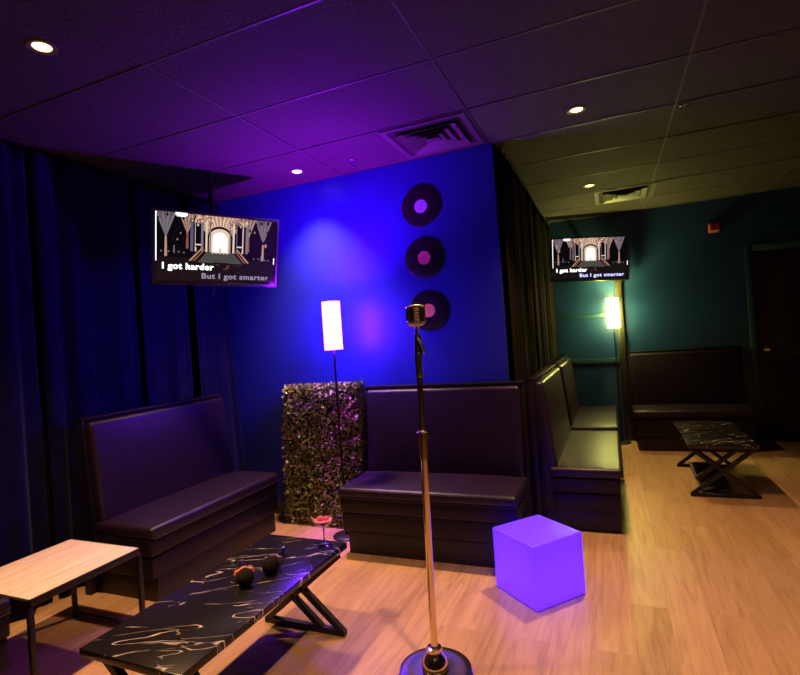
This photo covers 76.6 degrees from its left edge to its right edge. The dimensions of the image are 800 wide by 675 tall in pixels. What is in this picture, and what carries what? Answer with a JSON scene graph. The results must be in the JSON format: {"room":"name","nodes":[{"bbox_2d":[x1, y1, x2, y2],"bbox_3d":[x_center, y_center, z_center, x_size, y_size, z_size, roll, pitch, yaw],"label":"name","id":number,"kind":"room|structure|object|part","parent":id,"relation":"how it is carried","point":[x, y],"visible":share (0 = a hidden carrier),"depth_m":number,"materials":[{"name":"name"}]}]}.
{"room":"karaoke lounge","nodes":[
{"label":"karaoke lounge","id":0,"kind":"room"},
{"bbox_2d":[5,143,200,546],"bbox_3d":[-2.924,0.233,1.934,0.100,2.910,6.124,-4,0,23],"label":"wall","id":1,"kind":"structure","parent":0,"point":[190,294],"depth_m":3.28,"materials":[{"name":"paint"}]},
{"bbox_2d":[214,143,511,502],"bbox_3d":[-0.444,0.066,4.283,2.690,2.910,0.120,-4,0,23],"label":"wall","id":2,"kind":"structure","parent":0,"point":[347,238],"depth_m":4.13,"materials":[{"name":"blue paint"}]},
{"bbox_2d":[274,502,285,513],"bbox_3d":[-0.371,1.469,4.216,2.690,0.100,0.014,-4,0,23],"label":"baseboard","id":3,"kind":"structure","parent":2,"relation":"attached to","point":[281,506],"depth_m":4.50,"materials":[{"name":"paint"}]},
{"bbox_2d":[401,186,439,226],"bbox_3d":[0.157,-1.018,3.929,0.319,0.316,0.010,-4,0,23],"label":"vinyl record","id":4,"kind":"object","parent":2,"relation":"attached to","point":[425,197],"visible":1,"depth_m":3.93,"materials":[{"name":"black plastic"}]},
{"bbox_2d":[405,237,443,277],"bbox_3d":[0.186,-0.618,3.927,0.316,0.317,0.010,-4,0,23],"label":"vinyl record","id":5,"kind":"object","parent":2,"relation":"attached to","point":[424,257],"visible":1,"depth_m":3.93,"materials":[{"name":"black plastic"}]},
{"bbox_2d":[411,290,447,330],"bbox_3d":[0.221,-0.209,3.923,0.316,0.316,0.009,-4,0,23],"label":"vinyl record","id":6,"kind":"object","parent":2,"relation":"attached to","point":[433,301],"visible":0.88,"depth_m":3.91,"materials":[{"name":"black plastic"}]},
{"bbox_2d":[0,0,799,223],"bbox_3d":[1.147,-1.513,1.976,7.800,0.100,9.600,-4,0,23],"label":"ceiling","id":7,"kind":"structure","parent":0,"point":[157,94],"depth_m":2.81,"materials":[{"name":"black tile"}]},
{"bbox_2d":[0,141,52,621],"bbox_3d":[-2.553,0.248,2.380,0.082,2.800,1.657,-4,0,23],"label":"velvet curtain","id":8,"kind":"object","parent":7,"relation":"hanging from","point":[24,531],"visible":0.84,"depth_m":3.02,"materials":[{"name":"blue fabric"}]},
{"bbox_2d":[25,38,57,55],"bbox_3d":[-1.567,-1.270,2.219,0.120,0.008,0.120,-4,0,23],"label":"recessed light","id":9,"kind":"object","parent":7,"relation":"in","point":[40,46],"visible":1,"depth_m":2.21,"materials":[{"name":"grey plastic"}]},
{"bbox_2d":[28,151,142,596],"bbox_3d":[-2.100,0.220,3.507,0.069,2.800,0.722,-4,0,23],"label":"velvet curtain","id":10,"kind":"object","parent":7,"relation":"hanging from","point":[81,216],"visible":0.64,"depth_m":3.39,"materials":[{"name":"blue fabric"}]},
{"bbox_2d":[133,182,193,404],"bbox_3d":[-1.855,0.205,4.072,0.056,2.800,0.469,-4,0,23],"label":"velvet curtain","id":11,"kind":"object","parent":7,"relation":"hanging from","point":[164,308],"visible":0.47,"depth_m":4.03,"materials":[{"name":"blue fabric"}]},
{"bbox_2d":[150,170,278,294],"bbox_3d":[-1.383,-0.801,3.816,0.934,0.950,0.195,-4,0,-36],"label":"screen","id":12,"kind":"object","parent":7,"relation":"hanging from","point":[192,248],"visible":1,"depth_m":3.77,"materials":[{"name":"black plastic"}]},
{"bbox_3d":[-1.356,-0.655,3.792,0.897,0.496,0.007,-3,13,-36],"label":"display panel","id":13,"kind":"part","parent":12,"relation":"part of","materials":[{"name":"black"}]},
{"bbox_2d":[187,197,244,470],"bbox_3d":[-1.621,0.190,4.481,0.115,2.800,0.376,-4,0,43],"label":"velvet curtain","id":14,"kind":"object","parent":7,"relation":"hanging from","point":[213,330],"visible":0.4,"depth_m":4.49,"materials":[{"name":"blue fabric"}]},
{"bbox_2d":[289,169,304,174],"bbox_3d":[-0.819,-1.317,4.026,0.120,0.008,0.120,-4,0,23],"label":"recessed light","id":15,"kind":"object","parent":7,"relation":"in","point":[293,171],"visible":1,"depth_m":4.03,"materials":[{"name":"grey plastic"}]},
{"bbox_2d":[348,159,355,167],"bbox_3d":[-0.364,-1.323,3.858,0.056,0.058,0.056,-4,0,23],"label":"sprinkler","id":16,"kind":"object","parent":7,"relation":"attached to","point":[349,160],"visible":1,"depth_m":3.85,"materials":[{"name":"silver metal"}]},
{"bbox_2d":[378,112,483,158],"bbox_3d":[0.232,-1.384,3.527,0.588,0.026,0.560,-4,0,23],"label":"ceiling vent","id":17,"kind":"object","parent":7,"relation":"in","point":[455,131],"visible":1,"depth_m":3.49,"materials":[{"name":"metal"}]},
{"bbox_3d":[0.233,-1.376,3.527,0.094,0.005,0.067,-4,0,23],"label":"plate","id":18,"kind":"part","parent":17,"relation":"part of","materials":[{"name":"metal"}]},
{"bbox_2d":[499,145,549,225],"bbox_3d":[1.359,-1.445,5.225,0.038,0.040,3.199,-4,0,23],"label":"curtain rod","id":19,"kind":"object","parent":7,"relation":"attached to","point":[501,147],"visible":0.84,"depth_m":4.52,"materials":[{"name":"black metal"}]},
{"bbox_2d":[499,149,534,515],"bbox_3d":[0.977,0.005,4.080,0.054,2.800,0.794,-4,0,23],"label":"stage curtain","id":20,"kind":"object","parent":19,"relation":"hanging from","point":[514,258],"visible":0.6,"depth_m":3.94,"materials":[{"name":"black fabric"}]},
{"bbox_2d":[518,179,542,373],"bbox_3d":[1.289,-0.015,4.831,0.060,2.800,0.788,-4,0,23],"label":"stage curtain","id":21,"kind":"object","parent":19,"relation":"hanging from","point":[525,199],"visible":0.68,"depth_m":4.74,"materials":[{"name":"black fabric"}]},
{"bbox_2d":[531,200,551,366],"bbox_3d":[1.599,-0.034,5.581,0.056,2.800,0.791,-4,0,23],"label":"stage curtain","id":22,"kind":"object","parent":19,"relation":"hanging from","point":[537,220],"visible":0.55,"depth_m":5.46,"materials":[{"name":"black fabric"}]},
{"bbox_2d":[541,215,558,360],"bbox_3d":[1.905,-0.053,6.316,0.058,2.800,0.781,-4,0,23],"label":"stage curtain","id":23,"kind":"object","parent":19,"relation":"hanging from","point":[545,228],"visible":0.53,"depth_m":6.31,"materials":[{"name":"black fabric"}]},
{"bbox_2d":[567,105,586,114],"bbox_3d":[1.132,-1.457,3.248,0.120,0.008,0.120,-4,0,23],"label":"recessed light","id":24,"kind":"object","parent":7,"relation":"in","point":[578,109],"visible":1,"depth_m":3.24,"materials":[{"name":"grey"}]},
{"bbox_2d":[583,183,595,187],"bbox_3d":[1.878,-1.504,5.023,0.120,0.008,0.120,-4,0,23],"label":"recessed light","id":25,"kind":"object","parent":7,"relation":"in","point":[592,184],"visible":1,"depth_m":5.02,"materials":[{"name":"grey"}]},
{"bbox_2d":[594,182,656,204],"bbox_3d":[2.411,-1.531,5.447,0.590,0.026,0.600,-4,0,23],"label":"ceiling vent","id":26,"kind":"object","parent":7,"relation":"in","point":[638,191],"visible":1,"depth_m":5.40,"materials":[{"name":"metal"}]},
{"bbox_2d":[679,103,688,114],"bbox_3d":[1.846,-1.481,3.290,0.056,0.058,0.056,-4,0,23],"label":"sprinkler","id":27,"kind":"object","parent":7,"relation":"attached to","point":[683,105],"visible":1,"depth_m":3.28,"materials":[{"name":"silver metal"}]},
{"bbox_2d":[0,440,799,674],"bbox_3d":[1.356,1.439,1.966,7.800,0.100,9.600,-4,0,23],"label":"floor","id":28,"kind":"structure","parent":0,"point":[688,584],"depth_m":2.75,"materials":[{"name":"brown wood"}]},
{"bbox_2d":[0,596,10,671],"bbox_3d":[-2.237,1.082,1.777,0.623,1.118,1.250,-4,0,23],"label":"bench","id":29,"kind":"object","parent":28,"relation":"on","point":[5,604],"visible":1,"depth_m":2.21,"materials":[{"name":"black leather"}]},
{"bbox_3d":[-2.205,1.299,1.770,0.538,0.109,1.242,-4,0,23],"label":"panel","id":30,"kind":"part","parent":29,"relation":"part of","materials":[{"name":"black leather"}]},
{"bbox_3d":[-2.199,1.419,1.770,0.532,0.130,1.226,-4,0,23],"label":"panel","id":31,"kind":"part","parent":29,"relation":"part of","materials":[{"name":"black plastic"}]},
{"bbox_2d":[0,596,10,615],"bbox_3d":[-2.174,1.204,1.754,0.500,0.085,1.250,-4,0,23],"label":"seat cushion","id":32,"kind":"object","parent":29,"relation":"on","point":[5,604],"depth_m":2.21,"materials":[{"name":"black leather"}]},
{"bbox_2d":[0,539,144,674],"bbox_3d":[-1.756,1.385,2.584,0.568,0.450,0.580,-4,0,23],"label":"side table","id":33,"kind":"object","parent":28,"relation":"on","point":[29,581],"visible":0.92,"depth_m":2.56,"materials":[{"name":"brown wood"}]},
{"bbox_3d":[-1.611,1.391,2.223,0.022,0.416,0.022,-4,0,23],"label":"leg","id":34,"kind":"part","parent":33,"relation":"part of","materials":[{"name":"black metal"}]},
{"bbox_3d":[-1.770,1.179,2.585,0.568,0.032,0.580,-4,0,23],"label":"frame","id":35,"kind":"part","parent":33,"relation":"part of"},
{"bbox_3d":[-1.899,1.414,2.945,0.022,0.416,0.022,-4,0,23],"label":"leg","id":36,"kind":"part","parent":33,"relation":"part of","materials":[{"name":"black metal"}]},
{"bbox_3d":[-1.635,1.582,2.840,0.520,0.018,0.018,-4,0,23],"label":"foot rail","id":37,"kind":"part","parent":33,"relation":"part of","materials":[{"name":"black metal"}]},
{"bbox_3d":[-1.398,1.378,2.737,0.022,0.416,0.022,-4,0,23],"label":"leg","id":38,"kind":"part","parent":33,"relation":"part of","materials":[{"name":"black metal"}]},
{"bbox_2d":[73,394,278,601],"bbox_3d":[-1.511,1.037,3.673,0.623,1.118,1.250,-4,0,23],"label":"bench","id":39,"kind":"object","parent":28,"relation":"on","point":[161,479],"visible":0.93,"depth_m":3.43,"materials":[{"name":"black leather"}]},
{"bbox_3d":[-1.700,0.854,3.747,0.132,0.670,1.200,-4,0,23],"label":"backrest","id":40,"kind":"part","parent":39,"relation":"part of","materials":[{"name":"black leather"}]},
{"bbox_3d":[-1.479,1.254,3.666,0.538,0.109,1.242,-4,0,23],"label":"panel","id":41,"kind":"part","parent":39,"relation":"part of","materials":[{"name":"black plastic"}]},
{"bbox_2d":[95,471,278,539],"bbox_3d":[-1.448,1.159,3.650,0.500,0.085,1.250,-4,0,23],"label":"seat cushion","id":42,"kind":"object","parent":39,"relation":"on","point":[164,515],"depth_m":3.39,"materials":[{"name":"black leather"}]},
{"bbox_3d":[-1.474,1.374,3.667,0.532,0.130,1.226,-4,0,23],"label":"panel","id":43,"kind":"part","parent":39,"relation":"part of","materials":[{"name":"black plastic"}]},
{"bbox_2d":[79,534,346,674],"bbox_3d":[-0.701,1.312,2.224,0.494,0.444,1.085,-4,0,23],"label":"coffee table","id":44,"kind":"object","parent":28,"relation":"on","point":[184,630],"visible":0.94,"depth_m":2.06,"materials":[{"name":"black stone"}]},
{"bbox_3d":[-0.886,1.339,1.792,0.494,0.413,0.030,-4,0,23],"label":"leg frame","id":45,"kind":"part","parent":44,"relation":"part of","materials":[{"name":"black metal"}]},
{"bbox_2d":[233,559,254,586],"bbox_3d":[-0.712,1.051,2.301,0.092,0.076,0.263,-4,0,-22],"label":"microphone","id":46,"kind":"object","parent":44,"relation":"on","point":[244,576],"visible":1,"depth_m":2.20,"materials":[{"name":"black plastic"}]},
{"bbox_3d":[-0.724,1.060,2.333,0.038,0.047,0.194,-4,0,-22],"label":"handle","id":47,"kind":"part","parent":46,"relation":"part of","materials":[{"name":"black plastic"}]},
{"bbox_2d":[262,546,285,573],"bbox_3d":[-0.591,1.043,2.414,0.092,0.076,0.263,-4,0,3],"label":"microphone","id":48,"kind":"object","parent":44,"relation":"on","point":[270,564],"visible":1,"depth_m":2.31,"materials":[{"name":"black plastic"}]},
{"bbox_3d":[-0.589,1.051,2.448,0.038,0.047,0.194,-4,0,3],"label":"handle","id":49,"kind":"part","parent":48,"relation":"part of","materials":[{"name":"black plastic"}]},
{"bbox_3d":[-0.513,1.315,2.656,0.494,0.413,0.030,-4,0,23],"label":"leg frame","id":50,"kind":"part","parent":44,"relation":"part of","materials":[{"name":"black metal"}]},
{"bbox_2d":[310,508,334,547],"bbox_3d":[-0.394,0.983,2.609,0.130,0.170,0.130,-4,0,23],"label":"cocktail glass","id":51,"kind":"object","parent":44,"relation":"on","point":[322,517],"visible":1,"depth_m":2.59,"materials":[{"name":"clear glass"}]},
{"bbox_2d":[310,508,334,527],"bbox_3d":[-0.397,0.938,2.610,0.130,0.080,0.130,-4,0,23],"label":"bowl","id":52,"kind":"object","parent":51,"relation":"on","point":[322,517],"depth_m":2.58,"materials":[{"name":"clear glass"}]},
{"bbox_2d":[280,380,367,527],"bbox_3d":[-0.649,0.948,4.184,0.804,1.177,0.215,-4,0,23],"label":"boxwood hedge","id":53,"kind":"object","parent":28,"relation":"on","point":[312,462],"visible":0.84,"depth_m":4.13,"materials":[{"name":"green plant"}]},
{"bbox_2d":[321,300,348,541],"bbox_3d":[-0.469,0.621,3.875,0.208,1.803,0.208,-4,0,23],"label":"floor lamp","id":54,"kind":"object","parent":28,"relation":"on","point":[331,315],"visible":0.91,"depth_m":3.83,"materials":[{"name":"grey"}]},
{"bbox_3d":[-0.519,-0.090,3.877,0.138,0.372,0.138,-4,0,23],"label":"lamp shade","id":55,"kind":"part","parent":54,"relation":"part of","materials":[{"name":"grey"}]},
{"bbox_2d":[338,380,533,567],"bbox_3d":[0.241,0.913,3.598,1.250,1.118,0.623,-4,0,23],"label":"bench","id":56,"kind":"object","parent":28,"relation":"on","point":[480,480],"visible":0.94,"depth_m":3.55,"materials":[{"name":"black leather"}]},
{"bbox_2d":[338,471,527,507],"bbox_3d":[0.228,1.041,3.543,1.250,0.085,0.500,-4,0,23],"label":"seat cushion","id":57,"kind":"object","parent":56,"relation":"on","point":[447,489],"depth_m":3.42,"materials":[{"name":"black leather"}]},
{"bbox_3d":[0.250,1.131,3.581,1.242,0.109,0.538,-4,0,23],"label":"panel","id":58,"kind":"part","parent":56,"relation":"part of","materials":[{"name":"black leather"}]},
{"bbox_3d":[0.260,1.252,3.583,1.226,0.130,0.532,-4,0,23],"label":"panel","id":59,"kind":"part","parent":56,"relation":"part of","materials":[{"name":"black leather"}]},
{"bbox_3d":[0.300,0.713,3.774,1.200,0.670,0.132,-4,0,23],"label":"backrest","id":60,"kind":"part","parent":56,"relation":"part of","materials":[{"name":"black leather"}]},
{"bbox_2d":[398,334,473,674],"bbox_3d":[0.105,0.731,2.229,0.330,1.491,0.330,-4,0,23],"label":"microphone stand","id":61,"kind":"object","parent":28,"relation":"on","point":[435,659],"visible":1,"depth_m":2.21,"materials":[{"name":"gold metal"}]},
{"bbox_2d":[405,304,425,333],"bbox_3d":[0.070,-0.081,2.220,0.083,0.131,0.051,-4,0,-6],"label":"microphone","id":62,"kind":"object","parent":61,"relation":"on","point":[415,313],"visible":1,"depth_m":2.20,"materials":[{"name":"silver metal"}]},
{"bbox_2d":[410,306,422,322],"bbox_3d":[0.071,-0.099,2.200,0.046,0.073,0.029,-4,0,23],"label":"grille","id":63,"kind":"object","parent":62,"relation":"attached to","point":[416,312],"depth_m":2.20,"materials":[{"name":"gold metal"}]},
{"bbox_3d":[0.094,0.038,2.200,0.040,0.075,0.012,-4,0,14],"label":"tilt lever","id":64,"kind":"part","parent":61,"relation":"part of","materials":[{"name":"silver metal"}]},
{"bbox_2d":[493,515,585,611],"bbox_3d":[0.780,1.258,2.869,0.352,0.348,0.352,-4,0,-26],"label":"cube","id":65,"kind":"object","parent":28,"relation":"on","point":[539,562],"visible":1,"depth_m":2.74,"materials":[{"name":"purple plastic"}]},
{"bbox_2d":[525,364,623,532],"bbox_3d":[1.524,0.825,4.284,0.623,1.118,1.430,-4,0,23],"label":"bench","id":66,"kind":"object","parent":28,"relation":"on","point":[577,474],"visible":0.98,"depth_m":3.72,"materials":[{"name":"black leather"}]},
{"bbox_3d":[1.335,0.642,4.357,0.132,0.670,1.380,-4,0,23],"label":"backrest","id":67,"kind":"part","parent":66,"relation":"part of","materials":[{"name":"black leather"}]},
{"bbox_3d":[1.556,1.042,4.276,0.538,0.109,1.422,-4,0,23],"label":"panel","id":68,"kind":"part","parent":66,"relation":"part of","materials":[{"name":"black plastic"}]},
{"bbox_2d":[550,430,622,478],"bbox_3d":[1.587,0.947,4.261,0.500,0.085,1.430,-4,0,23],"label":"seat cushion","id":69,"kind":"object","parent":66,"relation":"on","point":[585,454],"depth_m":3.87,"materials":[{"name":"black leather"}]},
{"bbox_3d":[1.561,1.162,4.277,0.532,0.130,1.406,-4,0,23],"label":"panel","id":70,"kind":"part","parent":66,"relation":"part of","materials":[{"name":"black plastic"}]},
{"bbox_2d":[549,355,619,432],"bbox_3d":[2.136,0.787,5.762,0.623,1.118,1.430,-4,0,23],"label":"bench","id":71,"kind":"object","parent":28,"relation":"on","point":[580,417],"visible":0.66,"depth_m":5.50,"materials":[{"name":"black leather"}]},
{"bbox_3d":[1.947,0.604,5.835,0.132,0.670,1.380,-4,0,23],"label":"backrest","id":72,"kind":"part","parent":71,"relation":"part of","materials":[{"name":"black leather"}]},
{"bbox_2d":[570,406,618,431],"bbox_3d":[2.199,0.909,5.739,0.500,0.085,1.430,-4,0,23],"label":"seat cushion","id":73,"kind":"object","parent":71,"relation":"on","point":[586,417],"depth_m":5.44,"materials":[{"name":"black leather"}]},
{"bbox_2d":[606,297,631,444],"bbox_3d":[2.689,0.406,6.275,0.208,1.803,0.208,-4,0,23],"label":"floor lamp","id":74,"kind":"object","parent":28,"relation":"on","point":[612,305],"visible":0.91,"depth_m":6.23,"materials":[{"name":"grey"}]},
{"bbox_3d":[2.639,-0.305,6.278,0.138,0.372,0.138,-4,0,23],"label":"lamp shade","id":75,"kind":"part","parent":74,"relation":"part of","materials":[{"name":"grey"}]},
{"bbox_2d":[627,346,757,451],"bbox_3d":[3.339,0.702,5.868,1.200,1.118,0.623,-4,0,23],"label":"bench","id":76,"kind":"object","parent":28,"relation":"on","point":[668,386],"visible":0.96,"depth_m":5.89,"materials":[{"name":"black leather"}]},
{"bbox_3d":[3.398,0.502,6.045,1.150,0.670,0.132,-4,0,23],"label":"backrest","id":77,"kind":"part","parent":76,"relation":"part of","materials":[{"name":"black leather"}]},
{"bbox_2d":[632,403,756,416],"bbox_3d":[3.325,0.830,5.814,1.200,0.085,0.500,-4,0,23],"label":"seat cushion","id":78,"kind":"object","parent":76,"relation":"on","point":[638,409],"depth_m":5.67,"materials":[{"name":"black leather"}]},
{"bbox_3d":[3.347,0.920,5.851,1.192,0.109,0.538,-4,0,23],"label":"panel","id":79,"kind":"part","parent":76,"relation":"part of","materials":[{"name":"black plastic"}]},
{"bbox_3d":[3.357,1.041,5.854,1.176,0.130,0.532,-4,0,23],"label":"panel","id":80,"kind":"part","parent":76,"relation":"part of","materials":[{"name":"black plastic"}]},
{"bbox_2d":[688,462,732,492],"bbox_3d":[2.661,1.198,4.351,0.260,0.208,0.229,-4,0,15],"label":"leaning board","id":81,"kind":"object","parent":28,"relation":"on","point":[720,485],"visible":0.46,"depth_m":4.32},
{"bbox_2d":[673,421,761,498],"bbox_3d":[2.820,1.071,4.571,0.494,0.444,1.085,-4,0,23],"label":"coffee table","id":82,"kind":"object","parent":28,"relation":"on","point":[698,436],"visible":0.99,"depth_m":4.19,"materials":[{"name":"black stone"}]},
{"bbox_3d":[3.001,1.075,5.005,0.494,0.413,0.030,-4,0,23],"label":"leg frame","id":83,"kind":"part","parent":82,"relation":"part of","materials":[{"name":"black metal"}]},
{"bbox_3d":[2.641,1.098,4.136,0.494,0.413,0.030,-4,0,23],"label":"leg frame","id":84,"kind":"part","parent":82,"relation":"part of","materials":[{"name":"black metal"}]},
{"bbox_2d":[495,148,525,380],"bbox_3d":[1.366,-0.059,5.303,0.120,2.910,3.156,-4,0,23],"label":"wall partition","id":85,"kind":"structure","parent":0,"point":[496,152],"depth_m":3.89,"materials":[{"name":"paint"}]},
{"bbox_2d":[547,186,799,439],"bbox_3d":[4.255,-0.261,5.875,5.030,2.910,0.120,-4,0,23],"label":"wall","id":86,"kind":"structure","parent":0,"point":[686,286],"depth_m":6.18,"materials":[{"name":"teal paint"}]},
{"bbox_2d":[556,313,606,320],"bbox_3d":[2.381,-0.272,6.574,0.785,0.050,0.022,-4,0,23],"label":"trim","id":87,"kind":"structure","parent":86,"relation":"attached to","point":[598,314],"depth_m":6.57,"materials":[{"name":"paint"}]},
{"bbox_2d":[549,235,629,286],"bbox_3d":[2.372,-0.952,6.418,0.986,0.649,0.258,-4,0,4],"label":"screen","id":88,"kind":"object","parent":86,"relation":"attached to","point":[591,258],"visible":1,"depth_m":6.31,"materials":[{"name":"black plastic"}]},
{"bbox_2d":[572,358,619,364],"bbox_3d":[2.423,0.312,6.572,0.785,0.060,0.022,-4,0,23],"label":"trim","id":89,"kind":"structure","parent":86,"relation":"attached to","point":[603,360],"depth_m":6.52,"materials":[{"name":"paint"}]},
{"bbox_2d":[614,280,632,440],"bbox_3d":[2.805,0.149,6.391,0.080,2.300,0.055,-4,0,23],"label":"trim","id":90,"kind":"structure","parent":86,"relation":"attached to","point":[617,284],"depth_m":6.36,"materials":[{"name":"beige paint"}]},
{"bbox_2d":[708,222,719,232],"bbox_3d":[3.702,-1.294,5.979,0.110,0.110,0.060,-4,0,23],"label":"fire alarm","id":91,"kind":"object","parent":86,"relation":"attached to","point":[712,227],"visible":1,"depth_m":5.96,"materials":[{"name":"red plastic"}]},
{"bbox_2d":[743,239,799,441],"bbox_3d":[4.537,0.034,5.689,1.015,2.280,0.022,-4,0,23],"label":"trim","id":92,"kind":"structure","parent":86,"relation":"attached to","point":[748,258],"depth_m":5.86,"materials":[{"name":"paint"}]},
{"bbox_2d":[752,247,799,440],"bbox_3d":[4.544,0.073,5.698,0.845,2.190,0.102,-4,0,23],"label":"door","id":93,"kind":"structure","parent":86,"relation":"in","point":[777,271],"depth_m":5.79,"materials":[{"name":"black laminate"}]},
{"bbox_3d":[4.219,0.128,5.813,0.064,0.064,0.064,-4,0,23],"label":"knob","id":94,"kind":"part","parent":93,"relation":"part of","materials":[{"name":"gold metal"}]}
]}

